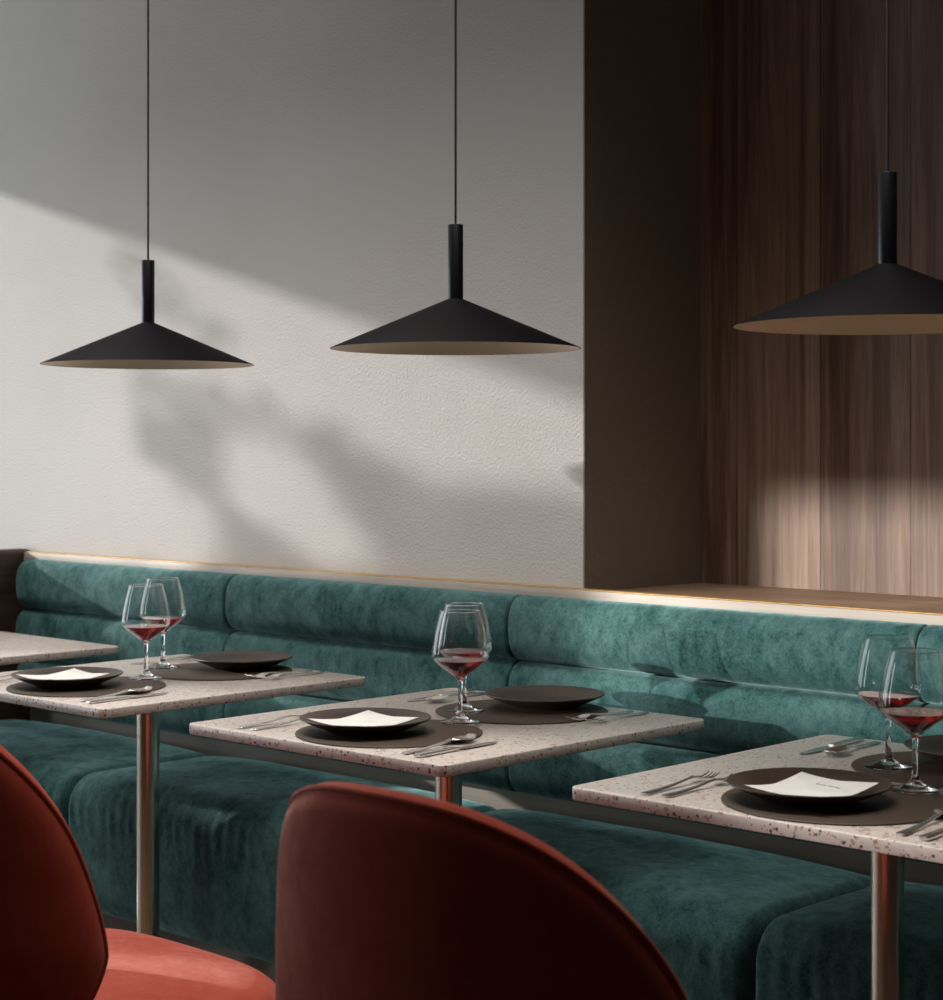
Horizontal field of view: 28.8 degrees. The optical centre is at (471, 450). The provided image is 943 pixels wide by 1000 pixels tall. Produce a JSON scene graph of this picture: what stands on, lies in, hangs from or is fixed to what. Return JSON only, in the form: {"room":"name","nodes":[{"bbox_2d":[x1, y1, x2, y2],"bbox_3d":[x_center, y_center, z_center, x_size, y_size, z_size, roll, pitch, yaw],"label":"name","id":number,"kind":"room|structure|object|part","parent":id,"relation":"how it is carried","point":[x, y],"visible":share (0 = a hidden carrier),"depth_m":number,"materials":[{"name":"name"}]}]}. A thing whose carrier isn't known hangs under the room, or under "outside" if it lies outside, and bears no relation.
{"room":"restaurant","nodes":[
{"label":"restaurant","id":0,"kind":"room"},
{"bbox_2d":[0,0,582,587],"bbox_3d":[-1.156,-0.221,5.961,4.504,3.000,0.640,0,0,44],"label":"wall","id":1,"kind":"structure","parent":0,"point":[301,152],"depth_m":4.88,"materials":[{"name":"paint"}]},
{"bbox_2d":[24,551,942,624],"bbox_3d":[0.530,0.335,3.882,5.285,0.038,0.018,0,0,44],"label":"trim","id":2,"kind":"structure","parent":1,"relation":"attached to","point":[927,619],"depth_m":4.23,"materials":[{"name":"brown wood"}]},
{"bbox_2d":[583,0,700,589],"bbox_3d":[0.407,-0.221,4.335,0.004,3.000,0.440,0,0,44],"label":"wall","id":3,"kind":"structure","parent":0,"point":[642,58],"depth_m":4.32,"materials":[{"name":"brown paint"}]},
{"bbox_2d":[701,0,942,703],"bbox_3d":[2.255,-0.221,3.018,4.496,3.000,0.200,0,0,44],"label":"wood wall panel","id":4,"kind":"object","parent":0,"point":[822,455],"visible":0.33,"depth_m":4.26,"materials":[{"name":"brown wood"}]},
{"bbox_2d":[619,583,942,611],"bbox_3d":[1.504,0.337,3.281,3.046,0.025,0.454,0,0,44],"label":"ledge","id":5,"kind":"object","parent":4,"relation":"attached to","point":[858,599],"depth_m":4.09,"materials":[{"name":"brown wood"}]},
{"bbox_3d":[-1.735,-1.781,2.094,9.000,0.120,7.040,0,0,44],"label":"ceiling","id":6,"kind":"structure","parent":0,"visible":0},
{"bbox_2d":[40,0,253,368],"bbox_3d":[-0.750,-0.960,4.257,0.489,1.523,0.489,0,0,44],"label":"pendant lamp","id":7,"kind":"object","parent":6,"relation":"hanging from","point":[147,344],"visible":1,"depth_m":4.20,"materials":[{"name":"black metal"}]},
{"bbox_3d":[-0.750,-0.247,4.257,0.489,0.098,0.489,0,0,44],"label":"lamp shade","id":8,"kind":"part","parent":7,"relation":"part of","materials":[{"name":"black metal"}]},
{"bbox_3d":[-0.750,-0.366,4.257,0.030,0.149,0.030,0,0,44],"label":"stem","id":9,"kind":"part","parent":7,"relation":"part of","materials":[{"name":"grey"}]},
{"bbox_2d":[330,0,580,354],"bbox_3d":[-0.031,-0.960,3.586,0.489,1.523,0.489,0,0,44],"label":"pendant lamp","id":10,"kind":"object","parent":6,"relation":"hanging from","point":[455,325],"visible":1,"depth_m":3.55,"materials":[{"name":"black metal"}]},
{"bbox_3d":[-0.031,-0.366,3.586,0.030,0.149,0.030,0,0,44],"label":"stem","id":11,"kind":"part","parent":10,"relation":"part of","materials":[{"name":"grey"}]},
{"bbox_3d":[-0.031,-0.247,3.586,0.489,0.098,0.489,0,0,44],"label":"lamp shade","id":12,"kind":"part","parent":10,"relation":"part of","materials":[{"name":"black metal"}]},
{"bbox_2d":[732,0,942,334],"bbox_3d":[0.660,-0.960,2.914,0.489,1.523,0.489,0,0,44],"label":"pendant lamp","id":13,"kind":"object","parent":6,"relation":"hanging from","point":[888,297],"visible":1,"depth_m":2.90,"materials":[{"name":"black metal"}]},
{"bbox_3d":[0.660,-0.247,2.914,0.489,0.098,0.489,0,0,44],"label":"lamp shade","id":14,"kind":"part","parent":13,"relation":"part of","materials":[{"name":"black metal"}]},
{"bbox_3d":[0.660,-0.366,2.914,0.030,0.149,0.030,0,0,44],"label":"stem","id":15,"kind":"part","parent":13,"relation":"part of","materials":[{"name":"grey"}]},
{"bbox_3d":[-1.735,1.339,2.094,9.000,0.120,7.040,0,0,44],"label":"floor","id":16,"kind":"structure","parent":0,"visible":0},
{"bbox_2d":[0,548,29,719],"bbox_3d":[-1.509,0.793,5.620,0.064,0.972,0.338,0,0,44],"label":"end panel","id":17,"kind":"object","parent":16,"relation":"on","point":[10,559],"visible":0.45,"depth_m":5.66,"materials":[{"name":"brown wood"}]},
{"bbox_2d":[0,631,117,664],"bbox_3d":[-1.455,0.904,4.929,0.700,0.750,0.742,0,0,44],"label":"dining table","id":18,"kind":"object","parent":16,"relation":"on","point":[15,648],"visible":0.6,"depth_m":4.90,"materials":[{"name":"stone"}]},
{"bbox_2d":[0,745,274,999],"bbox_3d":[-0.656,0.810,2.821,0.630,0.942,0.636,0,0,44],"label":"dining chair","id":19,"kind":"object","parent":16,"relation":"on","point":[56,944],"visible":0.97,"depth_m":2.52,"materials":[{"name":"red fabric"}]},
{"bbox_3d":[-0.627,0.867,2.851,0.624,0.125,0.545,0,0,44],"label":"seat","id":20,"kind":"part","parent":19,"relation":"part of","materials":[{"name":"pink fabric"}]},
{"bbox_2d":[0,654,364,936],"bbox_3d":[-0.750,0.904,4.257,0.700,0.750,0.742,0,0,44],"label":"dining table","id":21,"kind":"object","parent":16,"relation":"on","point":[183,694],"visible":0.42,"depth_m":4.23,"materials":[{"name":"beige stone"}]},
{"bbox_2d":[6,676,165,696],"bbox_3d":[-0.859,0.527,4.100,0.350,0.004,0.350,0,0,44],"label":"placemat","id":22,"kind":"object","parent":21,"relation":"on","point":[119,683],"visible":0.73,"depth_m":4.03,"materials":[{"name":"brown leather"}]},
{"bbox_2d":[10,667,122,688],"bbox_3d":[-0.903,0.511,4.102,0.246,0.028,0.246,0,0,44],"label":"plate","id":23,"kind":"object","parent":22,"relation":"on","point":[90,682],"visible":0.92,"depth_m":4.05,"materials":[{"name":"black ceramic"}]},
{"bbox_2d":[17,668,108,679],"bbox_3d":[-0.905,0.500,4.068,0.136,0.010,0.152,0,0,44],"label":"paper card","id":24,"kind":"object","parent":23,"relation":"on","point":[73,673],"visible":0.98,"depth_m":4.08,"materials":[{"name":"white paper"}]},
{"bbox_2d":[121,584,170,679],"bbox_3d":[-0.749,0.417,4.226,0.112,0.216,0.112,0,0,44],"label":"wine glass","id":25,"kind":"object","parent":22,"relation":"on","point":[145,632],"visible":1,"depth_m":4.21,"materials":[{"name":"white"}]},
{"bbox_3d":[-0.749,0.480,4.226,0.078,0.090,0.078,0,0,44],"label":"stem","id":26,"kind":"part","parent":25,"relation":"part of","materials":[{"name":"clear glass"}]},
{"bbox_2d":[121,584,170,638],"bbox_3d":[-0.749,0.373,4.226,0.112,0.126,0.112,0,0,44],"label":"bowl","id":27,"kind":"object","parent":25,"relation":"on","point":[142,631],"depth_m":4.20,"materials":[{"name":"clear glass"}]},
{"bbox_2d":[78,686,152,700],"bbox_3d":[-0.761,0.522,3.938,0.041,0.012,0.200,0,0,38],"label":"spoon","id":28,"kind":"object","parent":21,"relation":"on","point":[137,690],"visible":1,"depth_m":3.96,"materials":[{"name":"silver metal"}]},
{"bbox_2d":[86,692,168,703],"bbox_3d":[-0.729,0.525,3.908,0.021,0.007,0.216,0,0,41],"label":"table knife","id":29,"kind":"object","parent":21,"relation":"on","point":[117,697],"visible":1,"depth_m":3.87,"materials":[{"name":"silver metal"}]},
{"bbox_2d":[131,655,191,663],"bbox_3d":[-0.770,0.525,4.607,0.021,0.007,0.216,0,0,41],"label":"table knife","id":30,"kind":"object","parent":21,"relation":"on","point":[186,656],"visible":0.49,"depth_m":4.63,"materials":[{"name":"silver metal"}]},
{"bbox_2d":[148,658,191,663],"bbox_3d":[-0.738,0.522,4.576,0.041,0.012,0.200,0,0,38],"label":"spoon","id":31,"kind":"object","parent":21,"relation":"on","point":[157,660],"visible":0.53,"depth_m":4.54,"materials":[{"name":"silver metal"}]},
{"bbox_2d":[149,663,291,680],"bbox_3d":[-0.604,0.527,4.382,0.350,0.004,0.350,0,0,44],"label":"placemat","id":32,"kind":"object","parent":21,"relation":"on","point":[188,671],"visible":0.56,"depth_m":4.32,"materials":[{"name":"brown leather"}]},
{"bbox_2d":[139,577,185,668],"bbox_3d":[-0.746,0.417,4.439,0.112,0.216,0.112,0,0,44],"label":"wine glass","id":33,"kind":"object","parent":32,"relation":"on","point":[162,664],"visible":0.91,"depth_m":4.42,"materials":[{"name":"white"}]},
{"bbox_2d":[139,577,185,630],"bbox_3d":[-0.746,0.373,4.439,0.112,0.126,0.112,0,0,44],"label":"bowl","id":34,"kind":"object","parent":33,"relation":"on","point":[165,620],"depth_m":4.42,"materials":[{"name":"clear glass"}]},
{"bbox_3d":[-0.746,0.480,4.439,0.078,0.090,0.078,0,0,44],"label":"stem","id":35,"kind":"part","parent":33,"relation":"part of","materials":[{"name":"clear glass"}]},
{"bbox_2d":[190,651,292,670],"bbox_3d":[-0.555,0.511,4.439,0.246,0.028,0.246,0,0,44],"label":"plate","id":36,"kind":"object","parent":32,"relation":"on","point":[221,660],"visible":1,"depth_m":4.48,"materials":[{"name":"black ceramic"}]},
{"bbox_2d":[245,670,311,677],"bbox_3d":[-0.449,0.522,4.306,0.025,0.011,0.197,0,0,42],"label":"fork","id":37,"kind":"object","parent":32,"relation":"on","point":[264,673],"visible":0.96,"depth_m":4.29,"materials":[{"name":"silver metal"}]},
{"bbox_2d":[259,671,323,678],"bbox_3d":[-0.417,0.522,4.285,0.025,0.011,0.197,0,0,41],"label":"fork","id":38,"kind":"object","parent":21,"relation":"on","point":[279,674],"visible":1,"depth_m":4.26,"materials":[{"name":"silver metal"}]},
{"bbox_2d":[189,688,703,805],"bbox_3d":[-0.045,0.904,3.586,0.700,0.750,0.742,0,0,44],"label":"dining table","id":39,"kind":"object","parent":16,"relation":"on","point":[516,744],"visible":0.62,"depth_m":3.44,"materials":[{"name":"beige stone"}]},
{"bbox_2d":[237,711,309,727],"bbox_3d":[-0.378,0.522,3.558,0.025,0.011,0.197,0,0,41],"label":"fork","id":40,"kind":"object","parent":39,"relation":"on","point":[287,716],"visible":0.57,"depth_m":3.54,"materials":[{"name":"silver metal"}]},
{"bbox_2d":[251,718,299,729],"bbox_3d":[-0.346,0.522,3.536,0.025,0.011,0.197,0,0,42],"label":"fork","id":41,"kind":"object","parent":39,"relation":"on","point":[298,719],"visible":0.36,"depth_m":3.50,"materials":[{"name":"silver metal"}]},
{"bbox_2d":[295,719,482,747],"bbox_3d":[-0.154,0.527,3.429,0.350,0.004,0.350,0,0,44],"label":"placemat","id":42,"kind":"object","parent":39,"relation":"on","point":[430,732],"visible":0.7,"depth_m":3.36,"materials":[{"name":"brown leather"}]},
{"bbox_2d":[299,707,430,736],"bbox_3d":[-0.198,0.511,3.431,0.246,0.028,0.246,0,0,44],"label":"plate","id":43,"kind":"object","parent":42,"relation":"on","point":[350,731],"visible":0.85,"depth_m":3.43,"materials":[{"name":"black ceramic"}]},
{"bbox_2d":[308,710,417,726],"bbox_3d":[-0.200,0.500,3.397,0.136,0.010,0.152,0,0,44],"label":"paper card","id":44,"kind":"object","parent":43,"relation":"on","point":[366,718],"visible":0.97,"depth_m":3.41,"materials":[{"name":"white paper"}]},
{"bbox_2d":[401,733,475,753],"bbox_3d":[-0.056,0.522,3.267,0.041,0.012,0.200,0,0,38],"label":"spoon","id":45,"kind":"object","parent":39,"relation":"on","point":[468,737],"visible":1,"depth_m":3.29,"materials":[{"name":"silver metal"}]},
{"bbox_2d":[407,689,475,700],"bbox_3d":[-0.065,0.525,3.935,0.021,0.007,0.216,0,0,41],"label":"table knife","id":46,"kind":"object","parent":39,"relation":"on","point":[467,690],"visible":0.67,"depth_m":3.95,"materials":[{"name":"silver metal"}]},
{"bbox_2d":[425,692,484,701],"bbox_3d":[-0.033,0.522,3.905,0.041,0.012,0.200,0,0,38],"label":"spoon","id":47,"kind":"object","parent":39,"relation":"on","point":[440,697],"visible":0.94,"depth_m":3.87,"materials":[{"name":"silver metal"}]},
{"bbox_2d":[414,741,497,757],"bbox_3d":[-0.024,0.525,3.236,0.021,0.007,0.216,0,0,41],"label":"table knife","id":48,"kind":"object","parent":39,"relation":"on","point":[454,748],"visible":1,"depth_m":3.21,"materials":[{"name":"silver metal"}]},
{"bbox_2d":[431,609,488,724],"bbox_3d":[-0.022,0.417,3.547,0.112,0.216,0.112,0,0,44],"label":"wine glass","id":49,"kind":"object","parent":39,"relation":"on","point":[459,667],"visible":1,"depth_m":3.53,"materials":[{"name":"white"}]},
{"bbox_3d":[-0.022,0.480,3.547,0.078,0.090,0.078,0,0,44],"label":"stem","id":50,"kind":"part","parent":49,"relation":"part of","materials":[{"name":"clear glass"}]},
{"bbox_2d":[431,609,488,675],"bbox_3d":[-0.022,0.373,3.547,0.112,0.126,0.112,0,0,44],"label":"bowl","id":51,"kind":"object","parent":49,"relation":"on","point":[458,666],"depth_m":3.53,"materials":[{"name":"clear glass"}]},
{"bbox_2d":[435,699,608,724],"bbox_3d":[0.102,0.527,3.710,0.350,0.004,0.350,0,0,44],"label":"placemat","id":52,"kind":"object","parent":39,"relation":"on","point":[495,712],"visible":0.61,"depth_m":3.65,"materials":[{"name":"brown leather"}]},
{"bbox_2d":[437,602,491,712],"bbox_3d":[-0.014,0.417,3.703,0.112,0.216,0.112,0,0,44],"label":"wine glass","id":53,"kind":"object","parent":52,"relation":"on","point":[454,652],"visible":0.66,"depth_m":3.69,"materials":[{"name":"white"}]},
{"bbox_3d":[-0.014,0.480,3.703,0.078,0.090,0.078,0,0,44],"label":"stem","id":54,"kind":"part","parent":53,"relation":"part of","materials":[{"name":"clear glass"}]},
{"bbox_2d":[437,602,491,656],"bbox_3d":[-0.014,0.373,3.703,0.112,0.126,0.112,0,0,44],"label":"bowl","id":55,"kind":"object","parent":53,"relation":"on","point":[454,652],"depth_m":3.69,"materials":[{"name":"clear glass"}]},
{"bbox_2d":[485,685,604,710],"bbox_3d":[0.150,0.511,3.767,0.246,0.028,0.246,0,0,44],"label":"plate","id":56,"kind":"object","parent":52,"relation":"on","point":[527,697],"visible":1,"depth_m":3.81,"materials":[{"name":"black ceramic"}]},
{"bbox_2d":[565,710,633,719],"bbox_3d":[0.256,0.522,3.635,0.025,0.011,0.197,0,0,42],"label":"fork","id":57,"kind":"object","parent":52,"relation":"on","point":[580,717],"visible":0.98,"depth_m":3.61,"materials":[{"name":"silver metal"}]},
{"bbox_2d":[583,711,648,721],"bbox_3d":[0.288,0.522,3.613,0.025,0.011,0.197,0,0,41],"label":"fork","id":58,"kind":"object","parent":39,"relation":"on","point":[603,717],"visible":1,"depth_m":3.58,"materials":[{"name":"silver metal"}]},
{"bbox_2d":[0,559,942,999],"bbox_3d":[-0.049,0.807,4.079,4.136,0.944,0.543,0,0,44],"label":"banquette","id":59,"kind":"object","parent":16,"relation":"on","point":[734,913],"visible":0.56,"depth_m":4.13,"materials":[{"name":"teal fabric"}]},
{"bbox_2d":[0,719,205,826],"bbox_3d":[-1.205,0.987,5.164,0.965,0.366,0.518,0,0,44],"label":"seat cushion","id":60,"kind":"object","parent":59,"relation":"on","point":[58,753],"depth_m":5.00,"materials":[{"name":"teal fabric"}]},
{"bbox_2d":[69,756,495,963],"bbox_3d":[-0.466,0.987,4.461,1.080,0.366,0.516,0,0,44],"label":"seat cushion","id":61,"kind":"object","parent":59,"relation":"on","point":[222,818],"depth_m":4.36,"materials":[{"name":"teal fabric"}]},
{"bbox_3d":[0.137,0.886,4.258,4.115,0.186,0.024,0,0,44],"label":"rail","id":62,"kind":"part","parent":59,"relation":"part of","materials":[{"name":"teal fabric"}]},
{"bbox_2d":[482,809,870,999],"bbox_3d":[0.289,0.987,3.742,1.009,0.366,0.518,0,0,44],"label":"seat cushion","id":63,"kind":"object","parent":59,"relation":"on","point":[705,895],"depth_m":3.50,"materials":[{"name":"teal fabric"}]},
{"bbox_2d":[756,882,942,999],"bbox_3d":[1.034,0.987,3.034,1.049,0.366,0.515,0,0,44],"label":"seat cushion","id":64,"kind":"object","parent":59,"relation":"on","point":[818,947],"depth_m":3.14,"materials":[{"name":"teal fabric"}]},
{"bbox_2d":[275,781,688,999],"bbox_3d":[0.105,0.810,2.051,0.630,0.942,0.636,0,0,44],"label":"dining chair","id":65,"kind":"object","parent":16,"relation":"on","point":[382,893],"visible":1,"depth_m":1.77,"materials":[{"name":"red fabric"}]},
{"bbox_2d":[572,735,942,999],"bbox_3d":[0.660,0.904,2.914,0.700,0.750,0.742,0,0,44],"label":"dining table","id":66,"kind":"object","parent":16,"relation":"on","point":[889,850],"visible":0.45,"depth_m":2.89,"materials":[{"name":"beige stone"}]},
{"bbox_2d":[640,770,719,794],"bbox_3d":[0.328,0.522,2.887,0.025,0.011,0.197,0,0,41],"label":"fork","id":67,"kind":"object","parent":66,"relation":"on","point":[659,789],"visible":1,"depth_m":2.88,"materials":[{"name":"silver metal"}]},
{"bbox_2d":[661,773,732,796],"bbox_3d":[0.359,0.522,2.865,0.025,0.011,0.197,0,0,42],"label":"fork","id":68,"kind":"object","parent":66,"relation":"on","point":[682,791],"visible":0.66,"depth_m":2.84,"materials":[{"name":"silver metal"}]},
{"bbox_2d":[799,737,863,753],"bbox_3d":[0.640,0.525,3.264,0.021,0.007,0.216,0,0,41],"label":"table knife","id":69,"kind":"object","parent":66,"relation":"on","point":[855,739],"visible":0.95,"depth_m":3.27,"materials":[{"name":"silver metal"}]},
{"bbox_2d":[721,784,942,825],"bbox_3d":[0.551,0.527,2.757,0.350,0.004,0.350,0,0,44],"label":"placemat","id":70,"kind":"object","parent":66,"relation":"on","point":[890,807],"visible":0.52,"depth_m":2.68,"materials":[{"name":"brown leather"}]},
{"bbox_2d":[726,767,892,808],"bbox_3d":[0.507,0.511,2.759,0.246,0.028,0.246,0,0,44],"label":"plate","id":71,"kind":"object","parent":70,"relation":"on","point":[765,776],"visible":0.76,"depth_m":2.78,"materials":[{"name":"black ceramic"}]},
{"bbox_2d":[745,772,877,796],"bbox_3d":[0.505,0.500,2.725,0.136,0.010,0.152,0,0,44],"label":"paper card","id":72,"kind":"object","parent":71,"relation":"on","point":[800,784],"visible":1,"depth_m":2.73,"materials":[{"name":"beige paper"}]},
{"bbox_2d":[878,648,942,793],"bbox_3d":[0.686,0.417,2.841,0.112,0.216,0.112,0,0,44],"label":"wine glass","id":73,"kind":"object","parent":70,"relation":"on","point":[915,720],"visible":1,"depth_m":2.83,"materials":[{"name":"white"}]},
{"bbox_2d":[878,648,942,731],"bbox_3d":[0.686,0.373,2.841,0.112,0.126,0.112,0,0,44],"label":"bowl","id":74,"kind":"object","parent":73,"relation":"on","point":[913,719],"depth_m":2.82,"materials":[{"name":"clear glass"}]},
{"bbox_3d":[0.686,0.480,2.841,0.078,0.090,0.078,0,0,44],"label":"stem","id":75,"kind":"part","parent":73,"relation":"part of","materials":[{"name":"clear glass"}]},
{"bbox_2d":[823,741,880,754],"bbox_3d":[0.672,0.522,3.233,0.041,0.012,0.200,0,0,38],"label":"spoon","id":76,"kind":"object","parent":66,"relation":"on","point":[841,749],"visible":1,"depth_m":3.20,"materials":[{"name":"silver metal"}]},
{"bbox_2d":[851,751,942,786],"bbox_3d":[0.807,0.527,3.039,0.350,0.004,0.350,0,0,44],"label":"placemat","id":77,"kind":"object","parent":66,"relation":"on","point":[930,771],"visible":0.64,"depth_m":3.02,"materials":[{"name":"brown leather"}]},
{"bbox_2d":[854,635,922,770],"bbox_3d":[0.691,0.417,3.046,0.112,0.216,0.112,0,0,44],"label":"wine glass","id":78,"kind":"object","parent":77,"relation":"on","point":[887,698],"visible":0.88,"depth_m":3.03,"materials":[{"name":"white"}]},
{"bbox_3d":[0.691,0.480,3.046,0.078,0.090,0.078,0,0,44],"label":"stem","id":79,"kind":"part","parent":78,"relation":"part of","materials":[{"name":"clear glass"}]},
{"bbox_2d":[854,635,922,712],"bbox_3d":[0.691,0.373,3.046,0.112,0.126,0.112,0,0,44],"label":"bowl","id":80,"kind":"object","parent":78,"relation":"on","point":[887,698],"depth_m":3.03,"materials":[{"name":"clear glass"}]},
{"bbox_2d":[904,735,942,763],"bbox_3d":[0.856,0.511,3.096,0.246,0.028,0.246,0,0,44],"label":"plate","id":81,"kind":"object","parent":77,"relation":"on","point":[931,746],"visible":0.88,"depth_m":3.15,"materials":[{"name":"black ceramic"}]},
{"bbox_2d":[896,808,942,834],"bbox_3d":[0.649,0.522,2.595,0.041,0.012,0.200,0,0,38],"label":"spoon","id":82,"kind":"object","parent":66,"relation":"on","point":[939,811],"visible":1,"depth_m":2.56,"materials":[{"name":"silver metal"}]},
{"bbox_2d":[919,828,942,840],"bbox_3d":[0.681,0.525,2.565,0.021,0.007,0.216,0,0,41],"label":"table knife","id":83,"kind":"object","parent":66,"relation":"on","point":[931,835],"visible":1,"depth_m":2.49,"materials":[{"name":"silver metal"}]}
]}

